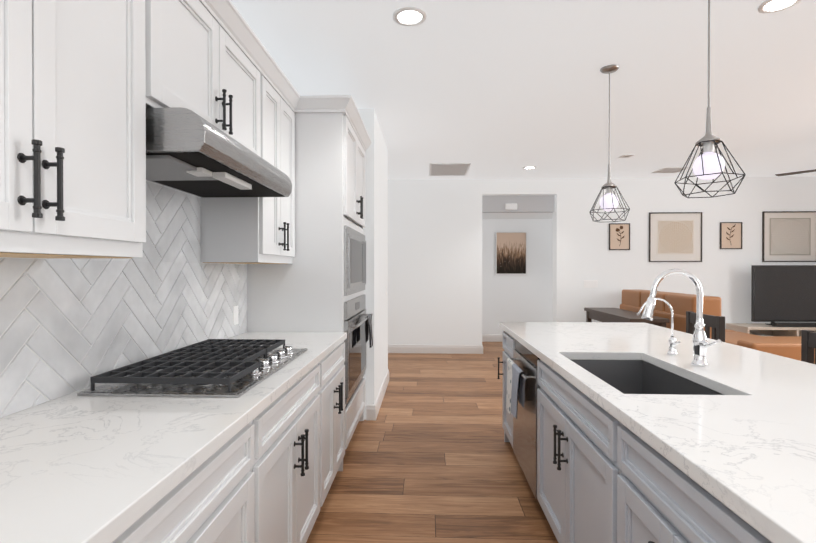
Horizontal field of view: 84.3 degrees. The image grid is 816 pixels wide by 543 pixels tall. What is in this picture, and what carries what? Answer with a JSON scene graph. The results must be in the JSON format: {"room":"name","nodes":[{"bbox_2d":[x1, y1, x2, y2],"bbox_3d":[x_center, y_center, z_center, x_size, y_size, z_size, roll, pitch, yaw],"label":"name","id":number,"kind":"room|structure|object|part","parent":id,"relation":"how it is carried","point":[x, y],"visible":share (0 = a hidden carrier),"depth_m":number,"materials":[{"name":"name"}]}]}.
{"room":"kitchen and living room","nodes":[
{"label":"kitchen and living room","id":0,"kind":"room"},
{"bbox_2d":[0,180,230,417],"bbox_3d":[-1.230,-0.043,0.485,0.120,2.740,7.040,0,0,2],"label":"wall","id":1,"kind":"structure","parent":0,"point":[146,180],"depth_m":1.57,"materials":[{"name":"white paint"}]},
{"bbox_2d":[0,0,145,257],"bbox_3d":[-0.962,-0.547,0.992,0.371,1.018,0.820,0,0,2],"label":"upper cabinet","id":2,"kind":"object","parent":1,"relation":"attached to","point":[72,128],"visible":1,"depth_m":1.11,"materials":[{"name":"white painted wood"},{"name":"black metal"}]},
{"bbox_2d":[0,258,246,417],"bbox_3d":[-1.135,0.184,1.247,0.006,0.444,3.467,0,0,2],"label":"tile backsplash","id":3,"kind":"structure","parent":1,"relation":"attached to","point":[68,326],"depth_m":1.61,"materials":[{"name":"tile"}]},
{"bbox_2d":[233,306,237,324],"bbox_3d":[-1.065,0.272,2.792,0.007,0.115,0.070,0,0,2],"label":"electrical outlet plate","id":4,"kind":"object","parent":3,"relation":"attached to","point":[235,315],"visible":1,"depth_m":2.78,"materials":[{"name":"white plastic"}]},
{"bbox_2d":[48,181,200,262],"bbox_3d":[-1.109,-0.212,1.891,0.006,0.342,0.956,0,0,2],"label":"tile backsplash","id":5,"kind":"structure","parent":1,"relation":"attached to","point":[173,225],"depth_m":2.08,"materials":[{"name":"tile"}]},
{"bbox_2d":[145,0,260,156],"bbox_3d":[-0.925,-0.796,1.880,0.371,0.530,0.960,0,0,2],"label":"upper cabinet","id":6,"kind":"object","parent":1,"relation":"attached to","point":[198,62],"visible":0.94,"depth_m":1.74,"materials":[{"name":"white wood"}]},
{"bbox_2d":[146,107,291,197],"bbox_3d":[-0.861,-0.441,1.892,0.482,0.161,0.922,0,0,2],"label":"range hood","id":7,"kind":"object","parent":6,"relation":"attached to","point":[188,151],"visible":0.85,"depth_m":1.62,"materials":[{"name":"silver metal"}]},
{"bbox_2d":[200,76,294,263],"bbox_3d":[-0.893,-0.556,2.666,0.371,1.018,0.610,0,0,2],"label":"upper cabinet","id":8,"kind":"object","parent":1,"relation":"attached to","point":[247,230],"visible":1,"depth_m":2.40,"materials":[{"name":"white painted wood"},{"name":"black metal"}]},
{"bbox_2d":[358,108,387,419],"bbox_3d":[-0.628,-0.066,4.689,0.720,2.740,1.410,0,0,2],"label":"wall","id":9,"kind":"structure","parent":0,"point":[376,155],"depth_m":4.15,"materials":[{"name":"white paint"}]},
{"bbox_2d":[373,369,388,419],"bbox_3d":[-0.261,1.236,4.665,0.016,0.135,1.410,0,0,2],"label":"baseboard","id":10,"kind":"structure","parent":9,"relation":"attached to","point":[376,407],"depth_m":4.40,"materials":[{"name":"white wood"}]},
{"bbox_2d":[306,342,557,542],"bbox_3d":[3.005,1.364,2.752,11.200,0.100,12.200,0,0,2],"label":"floor","id":11,"kind":"structure","parent":0,"point":[429,456],"depth_m":2.99,"materials":[{"name":"brown wood"}]},
{"bbox_2d":[112,404,271,542],"bbox_3d":[-0.820,0.886,0.964,0.659,0.876,1.068,0,0,2],"label":"base cabinet","id":12,"kind":"object","parent":11,"relation":"on","point":[268,474],"depth_m":1.20,"materials":[{"name":"white wood"}]},
{"bbox_2d":[0,332,346,542],"bbox_3d":[-0.803,0.427,1.235,0.668,0.040,3.468,0,0,2],"label":"countertop","id":13,"kind":"structure","parent":12,"relation":"on","point":[74,468],"depth_m":1.04,"materials":[{"name":"stone"}]},
{"bbox_2d":[77,339,307,397],"bbox_3d":[-0.795,0.375,1.886,0.535,0.057,0.850,0,0,2],"label":"gas cooktop","id":14,"kind":"object","parent":13,"relation":"in","point":[233,368],"visible":1,"depth_m":1.64,"materials":[{"name":"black metal"}]},
{"bbox_2d":[272,355,327,542],"bbox_3d":[-0.783,0.882,1.854,0.659,0.876,1.007,0,0,2],"label":"base cabinet","id":15,"kind":"object","parent":11,"relation":"on","point":[300,414],"depth_m":1.88,"materials":[{"name":"white wood"}]},
{"bbox_2d":[247,113,365,470],"bbox_3d":[-0.696,0.120,3.467,0.701,2.380,1.000,0,0,2],"label":"tall cabinet","id":16,"kind":"object","parent":11,"relation":"on","point":[304,292],"visible":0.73,"depth_m":2.96,"materials":[{"name":"white wood"}]},
{"bbox_2d":[199,0,371,151],"bbox_3d":[-0.587,-1.079,2.260,0.400,0.088,3.390,0,0,2],"label":"crown molding","id":17,"kind":"structure","parent":16,"relation":"attached to","point":[230,20],"depth_m":2.48,"materials":[{"name":"white wood"}]},
{"bbox_2d":[344,225,365,295],"bbox_3d":[-0.616,-0.074,3.463,0.485,0.468,0.908,0,0,2],"label":"built-in microwave","id":18,"kind":"object","parent":16,"relation":"in","point":[354,261],"visible":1,"depth_m":3.23,"materials":[{"name":"silver metal"}]},
{"bbox_2d":[344,294,372,404],"bbox_3d":[-0.627,0.543,3.466,0.662,0.683,0.908,0,0,2],"label":"wall oven","id":19,"kind":"object","parent":16,"relation":"in","point":[357,325],"visible":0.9,"depth_m":3.31,"materials":[{"name":"silver metal"}]},
{"bbox_2d":[328,342,344,491],"bbox_3d":[-0.753,0.878,2.591,0.659,0.876,0.763,0,0,2],"label":"base cabinet","id":20,"kind":"object","parent":11,"relation":"on","point":[336,369],"depth_m":2.63,"materials":[{"name":"white wood"}]},
{"bbox_2d":[501,331,600,470],"bbox_3d":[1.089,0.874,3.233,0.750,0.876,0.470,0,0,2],"label":"base cabinet","id":21,"kind":"object","parent":11,"relation":"on","point":[568,421],"depth_m":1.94,"materials":[{"name":"grey wood"}]},
{"bbox_2d":[506,340,539,498],"bbox_3d":[0.950,0.876,2.688,0.683,0.854,0.622,0,0,2],"label":"dishwasher","id":22,"kind":"object","parent":21,"relation":"in","point":[523,386],"visible":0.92,"depth_m":2.61,"materials":[{"name":"stainless steel"},{"name":"black glass"}]},
{"bbox_2d":[584,308,669,327],"bbox_3d":[2.772,0.915,5.862,0.440,0.765,1.500,0,0,2],"label":"console table","id":23,"kind":"object","parent":11,"relation":"on","point":[609,315],"visible":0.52,"depth_m":5.73,"materials":[{"name":"brown wood"}]},
{"bbox_2d":[597,408,736,542],"bbox_3d":[0.990,0.886,1.050,0.730,0.876,0.806,0,0,2],"label":"base cabinet","id":24,"kind":"object","parent":11,"relation":"on","point":[603,476],"depth_m":1.20,"materials":[{"name":"grey wood"}]},
{"bbox_2d":[686,311,724,341],"bbox_3d":[2.078,0.816,3.438,0.390,0.990,0.440,0,0,2],"label":"bar stool","id":25,"kind":"object","parent":11,"relation":"on","point":[716,324],"visible":0.12,"depth_m":3.33,"materials":[{"name":"grey wood"}]},
{"bbox_2d":[620,289,814,363],"bbox_3d":[4.316,0.790,5.433,2.300,1.020,2.830,0,0,2],"label":"sectional sofa","id":26,"kind":"object","parent":11,"relation":"on","point":[635,300],"visible":0.31,"depth_m":5.08,"materials":[{"name":"brown leather"}]},
{"bbox_2d":[737,515,771,542],"bbox_3d":[0.961,0.890,0.342,0.730,0.876,0.903,0,0,2],"label":"base cabinet","id":27,"kind":"object","parent":11,"relation":"on","point":[746,533],"depth_m":0.82,"materials":[{"name":"grey wood"}]},
{"bbox_2d":[499,322,815,542],"bbox_3d":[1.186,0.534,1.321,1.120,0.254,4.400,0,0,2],"label":"countertop","id":28,"kind":"structure","parent":27,"relation":"on","point":[732,427],"depth_m":1.38,"materials":[{"name":"stone"}]},
{"bbox_2d":[637,298,679,354],"bbox_3d":[1.207,0.265,2.168,0.192,0.274,0.085,0,0,2],"label":"filter faucet","id":29,"kind":"object","parent":28,"relation":"on","point":[672,343],"visible":0.96,"depth_m":2.18,"materials":[{"name":"silver metal"}]},
{"bbox_2d":[641,268,720,365],"bbox_3d":[1.149,0.195,1.895,0.276,0.417,0.173,0,0,2],"label":"kitchen faucet","id":30,"kind":"object","parent":28,"relation":"on","point":[700,344],"visible":1,"depth_m":1.94,"materials":[{"name":"silver metal"}]},
{"bbox_2d":[726,323,815,335],"bbox_3d":[5.886,1.043,6.631,2.060,0.500,0.470,0,0,2],"label":"tv console","id":31,"kind":"object","parent":11,"relation":"on","point":[761,329],"visible":0.17,"depth_m":6.61,"materials":[{"name":"beige wood"}]},
{"bbox_2d":[751,265,815,324],"bbox_3d":[5.800,0.349,6.616,1.450,0.882,0.240,0,0,2],"label":"flat-screen tv","id":32,"kind":"object","parent":31,"relation":"on","point":[783,293],"visible":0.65,"depth_m":6.61,"materials":[{"name":"black plastic"}]},
{"bbox_2d":[772,322,815,326],"bbox_3d":[5.809,0.763,6.458,1.100,0.057,0.080,0,0,2],"label":"soundbar","id":33,"kind":"object","parent":31,"relation":"on","point":[791,324],"visible":0.98,"depth_m":6.43,"materials":[{"name":"black plastic"}]},
{"bbox_2d":[801,330,815,363],"bbox_3d":[2.032,0.822,2.318,0.390,0.990,0.440,0,0,2],"label":"bar stool","id":34,"kind":"object","parent":11,"relation":"on","point":[808,341],"visible":0.06,"depth_m":2.48,"materials":[{"name":"grey wood"}]},
{"bbox_2d":[482,195,554,333],"bbox_3d":[1.809,-0.082,7.778,2.300,2.739,1.199,0,0,2],"label":"wall","id":35,"kind":"structure","parent":0,"point":[527,297],"depth_m":8.24,"materials":[{"name":"white paint"}]},
{"bbox_2d":[482,334,502,341],"bbox_3d":[1.829,1.217,8.256,2.060,0.135,0.016,0,0,2],"label":"baseboard","id":36,"kind":"structure","parent":35,"relation":"attached to","point":[485,337],"depth_m":8.26,"materials":[{"name":"white wood"}]},
{"bbox_2d":[505,203,516,209],"bbox_3d":[1.639,-1.030,7.163,0.190,0.100,0.029,0,0,2],"label":"box","id":37,"kind":"object","parent":35,"relation":"attached to","point":[512,206],"visible":1,"depth_m":7.15,"materials":[{"name":"white paint"}]},
{"bbox_2d":[496,232,525,273],"bbox_3d":[1.882,-0.335,8.235,0.548,0.760,0.035,0,0,2],"label":"framed picture","id":38,"kind":"object","parent":35,"relation":"attached to","point":[510,252],"visible":1,"depth_m":8.23,"materials":[{"name":"brown paper"}]},
{"bbox_2d":[231,0,815,179],"bbox_3d":[2.973,-1.471,1.938,11.200,0.100,10.600,0,0,2],"label":"ceiling","id":39,"kind":"structure","parent":0,"point":[498,89],"depth_m":3.34,"materials":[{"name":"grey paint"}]},
{"bbox_2d":[393,7,426,25],"bbox_3d":[0.009,-1.420,2.519,0.190,0.008,0.190,0,0,2],"label":"recessed light","id":40,"kind":"object","parent":39,"relation":"in","point":[409,16],"visible":1,"depth_m":2.52,"materials":[{"name":"white"}]},
{"bbox_2d":[429,163,470,175],"bbox_3d":[0.578,-1.441,6.399,0.550,0.008,0.780,0,0,2],"label":"ceiling vent","id":41,"kind":"object","parent":39,"relation":"in","point":[448,169],"visible":1,"depth_m":6.36,"materials":[{"name":"white metal"}]},
{"bbox_2d":[523,166,536,168],"bbox_3d":[1.688,-1.440,6.264,0.190,0.008,0.190,0,0,2],"label":"recessed light","id":42,"kind":"object","parent":39,"relation":"in","point":[530,167],"visible":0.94,"depth_m":6.25,"materials":[{"name":"white"}]},
{"bbox_2d":[589,65,629,221],"bbox_3d":[1.417,-0.892,3.175,0.258,1.072,0.270,0,0,2],"label":"pendant light","id":43,"kind":"object","parent":39,"relation":"hanging from","point":[609,200],"visible":0.98,"depth_m":3.15,"materials":[{"name":"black metal"}]},
{"bbox_3d":[1.417,-0.486,3.177,0.124,0.124,0.124,0,0,2],"label":"bulb","id":44,"kind":"part","parent":43,"relation":"part of","materials":[{"name":"white glass"}]},
{"bbox_2d":[618,154,634,157],"bbox_3d":[2.723,-1.437,5.621,0.140,0.008,0.140,0,0,2],"label":"ceiling vent","id":45,"kind":"object","parent":39,"relation":"in","point":[627,156],"visible":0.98,"depth_m":5.62,"materials":[{"name":"white metal"}]},
{"bbox_2d":[652,167,690,172],"bbox_3d":[3.736,-1.441,6.420,0.360,0.008,0.380,0,0,2],"label":"ceiling vent","id":46,"kind":"object","parent":39,"relation":"in","point":[670,170],"visible":0.92,"depth_m":6.42,"materials":[{"name":"white metal"}]},
{"bbox_2d":[674,0,745,197],"bbox_3d":[1.371,-0.886,2.056,0.258,1.072,0.270,0,0,2],"label":"pendant light","id":47,"kind":"object","parent":39,"relation":"hanging from","point":[708,164],"visible":1,"depth_m":2.04,"materials":[{"name":"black metal"}]},
{"bbox_3d":[1.371,-0.480,2.058,0.124,0.124,0.124,0,0,2],"label":"bulb","id":48,"kind":"part","parent":47,"relation":"part of","materials":[{"name":"white glass"}]},
{"bbox_2d":[757,0,801,13],"bbox_3d":[1.970,-1.419,2.389,0.190,0.008,0.190,0,0,2],"label":"recessed light","id":49,"kind":"object","parent":39,"relation":"in","point":[769,6],"visible":1,"depth_m":2.41,"materials":[{"name":"white"}]},
{"bbox_2d":[775,169,815,175],"bbox_3d":[4.757,-1.240,4.590,1.483,0.390,1.451,0,0,2],"label":"ceiling fan","id":50,"kind":"object","parent":39,"relation":"hanging from","point":[793,173],"visible":1,"depth_m":5.08,"materials":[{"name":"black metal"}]},
{"bbox_2d":[388,176,815,344],"bbox_3d":[3.184,-0.079,7.121,11.200,2.740,0.240,0,0,2],"label":"wall","id":51,"kind":"structure","parent":0,"point":[424,250],"depth_m":7.02,"materials":[{"name":"white paint"}]},
{"bbox_2d":[388,344,482,353],"bbox_3d":[-0.467,1.223,7.149,3.301,0.135,0.016,0,0,2],"label":"baseboard","id":52,"kind":"structure","parent":51,"relation":"attached to","point":[392,348],"depth_m":7.10,"materials":[{"name":"white wood"}]},
{"bbox_2d":[609,223,629,249],"bbox_3d":[3.272,-0.537,6.980,0.316,0.412,0.027,0,0,2],"label":"framed picture","id":53,"kind":"object","parent":51,"relation":"attached to","point":[619,236],"visible":1,"depth_m":6.98,"materials":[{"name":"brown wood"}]},
{"bbox_3d":[3.283,-0.549,6.977,0.141,0.317,0.022,0,0,2],"label":"stem","id":54,"kind":"part","parent":53,"relation":"part of","materials":[{"name":"brown paper"}]},
{"bbox_2d":[649,212,701,261],"bbox_3d":[4.119,-0.528,6.947,0.794,0.764,0.025,0,0,2],"label":"framed picture","id":55,"kind":"object","parent":51,"relation":"attached to","point":[675,236],"visible":0.98,"depth_m":6.94,"materials":[{"name":"brown paper"}]},
{"bbox_2d":[657,220,693,253],"bbox_3d":[4.119,-0.528,6.945,0.562,0.532,0.003,0,0,2],"label":"art","id":56,"kind":"object","parent":55,"relation":"attached to","point":[673,236],"depth_m":6.94},
{"bbox_2d":[720,222,741,248],"bbox_3d":[4.950,-0.549,6.912,0.323,0.412,0.027,0,0,2],"label":"framed picture","id":57,"kind":"object","parent":51,"relation":"attached to","point":[730,235],"visible":1,"depth_m":6.91,"materials":[{"name":"brown paper"}]},
{"bbox_2d":[762,211,815,261],"bbox_3d":[5.824,-0.531,6.877,0.805,0.770,0.025,0,0,2],"label":"framed picture","id":58,"kind":"object","parent":51,"relation":"attached to","point":[788,236],"visible":1,"depth_m":6.88,"materials":[{"name":"brown paper"}]},
{"bbox_2d":[770,218,810,254],"bbox_3d":[5.824,-0.531,6.875,0.603,0.568,0.003,0,0,2],"label":"art","id":59,"kind":"object","parent":58,"relation":"attached to","point":[788,236],"depth_m":6.87}
]}

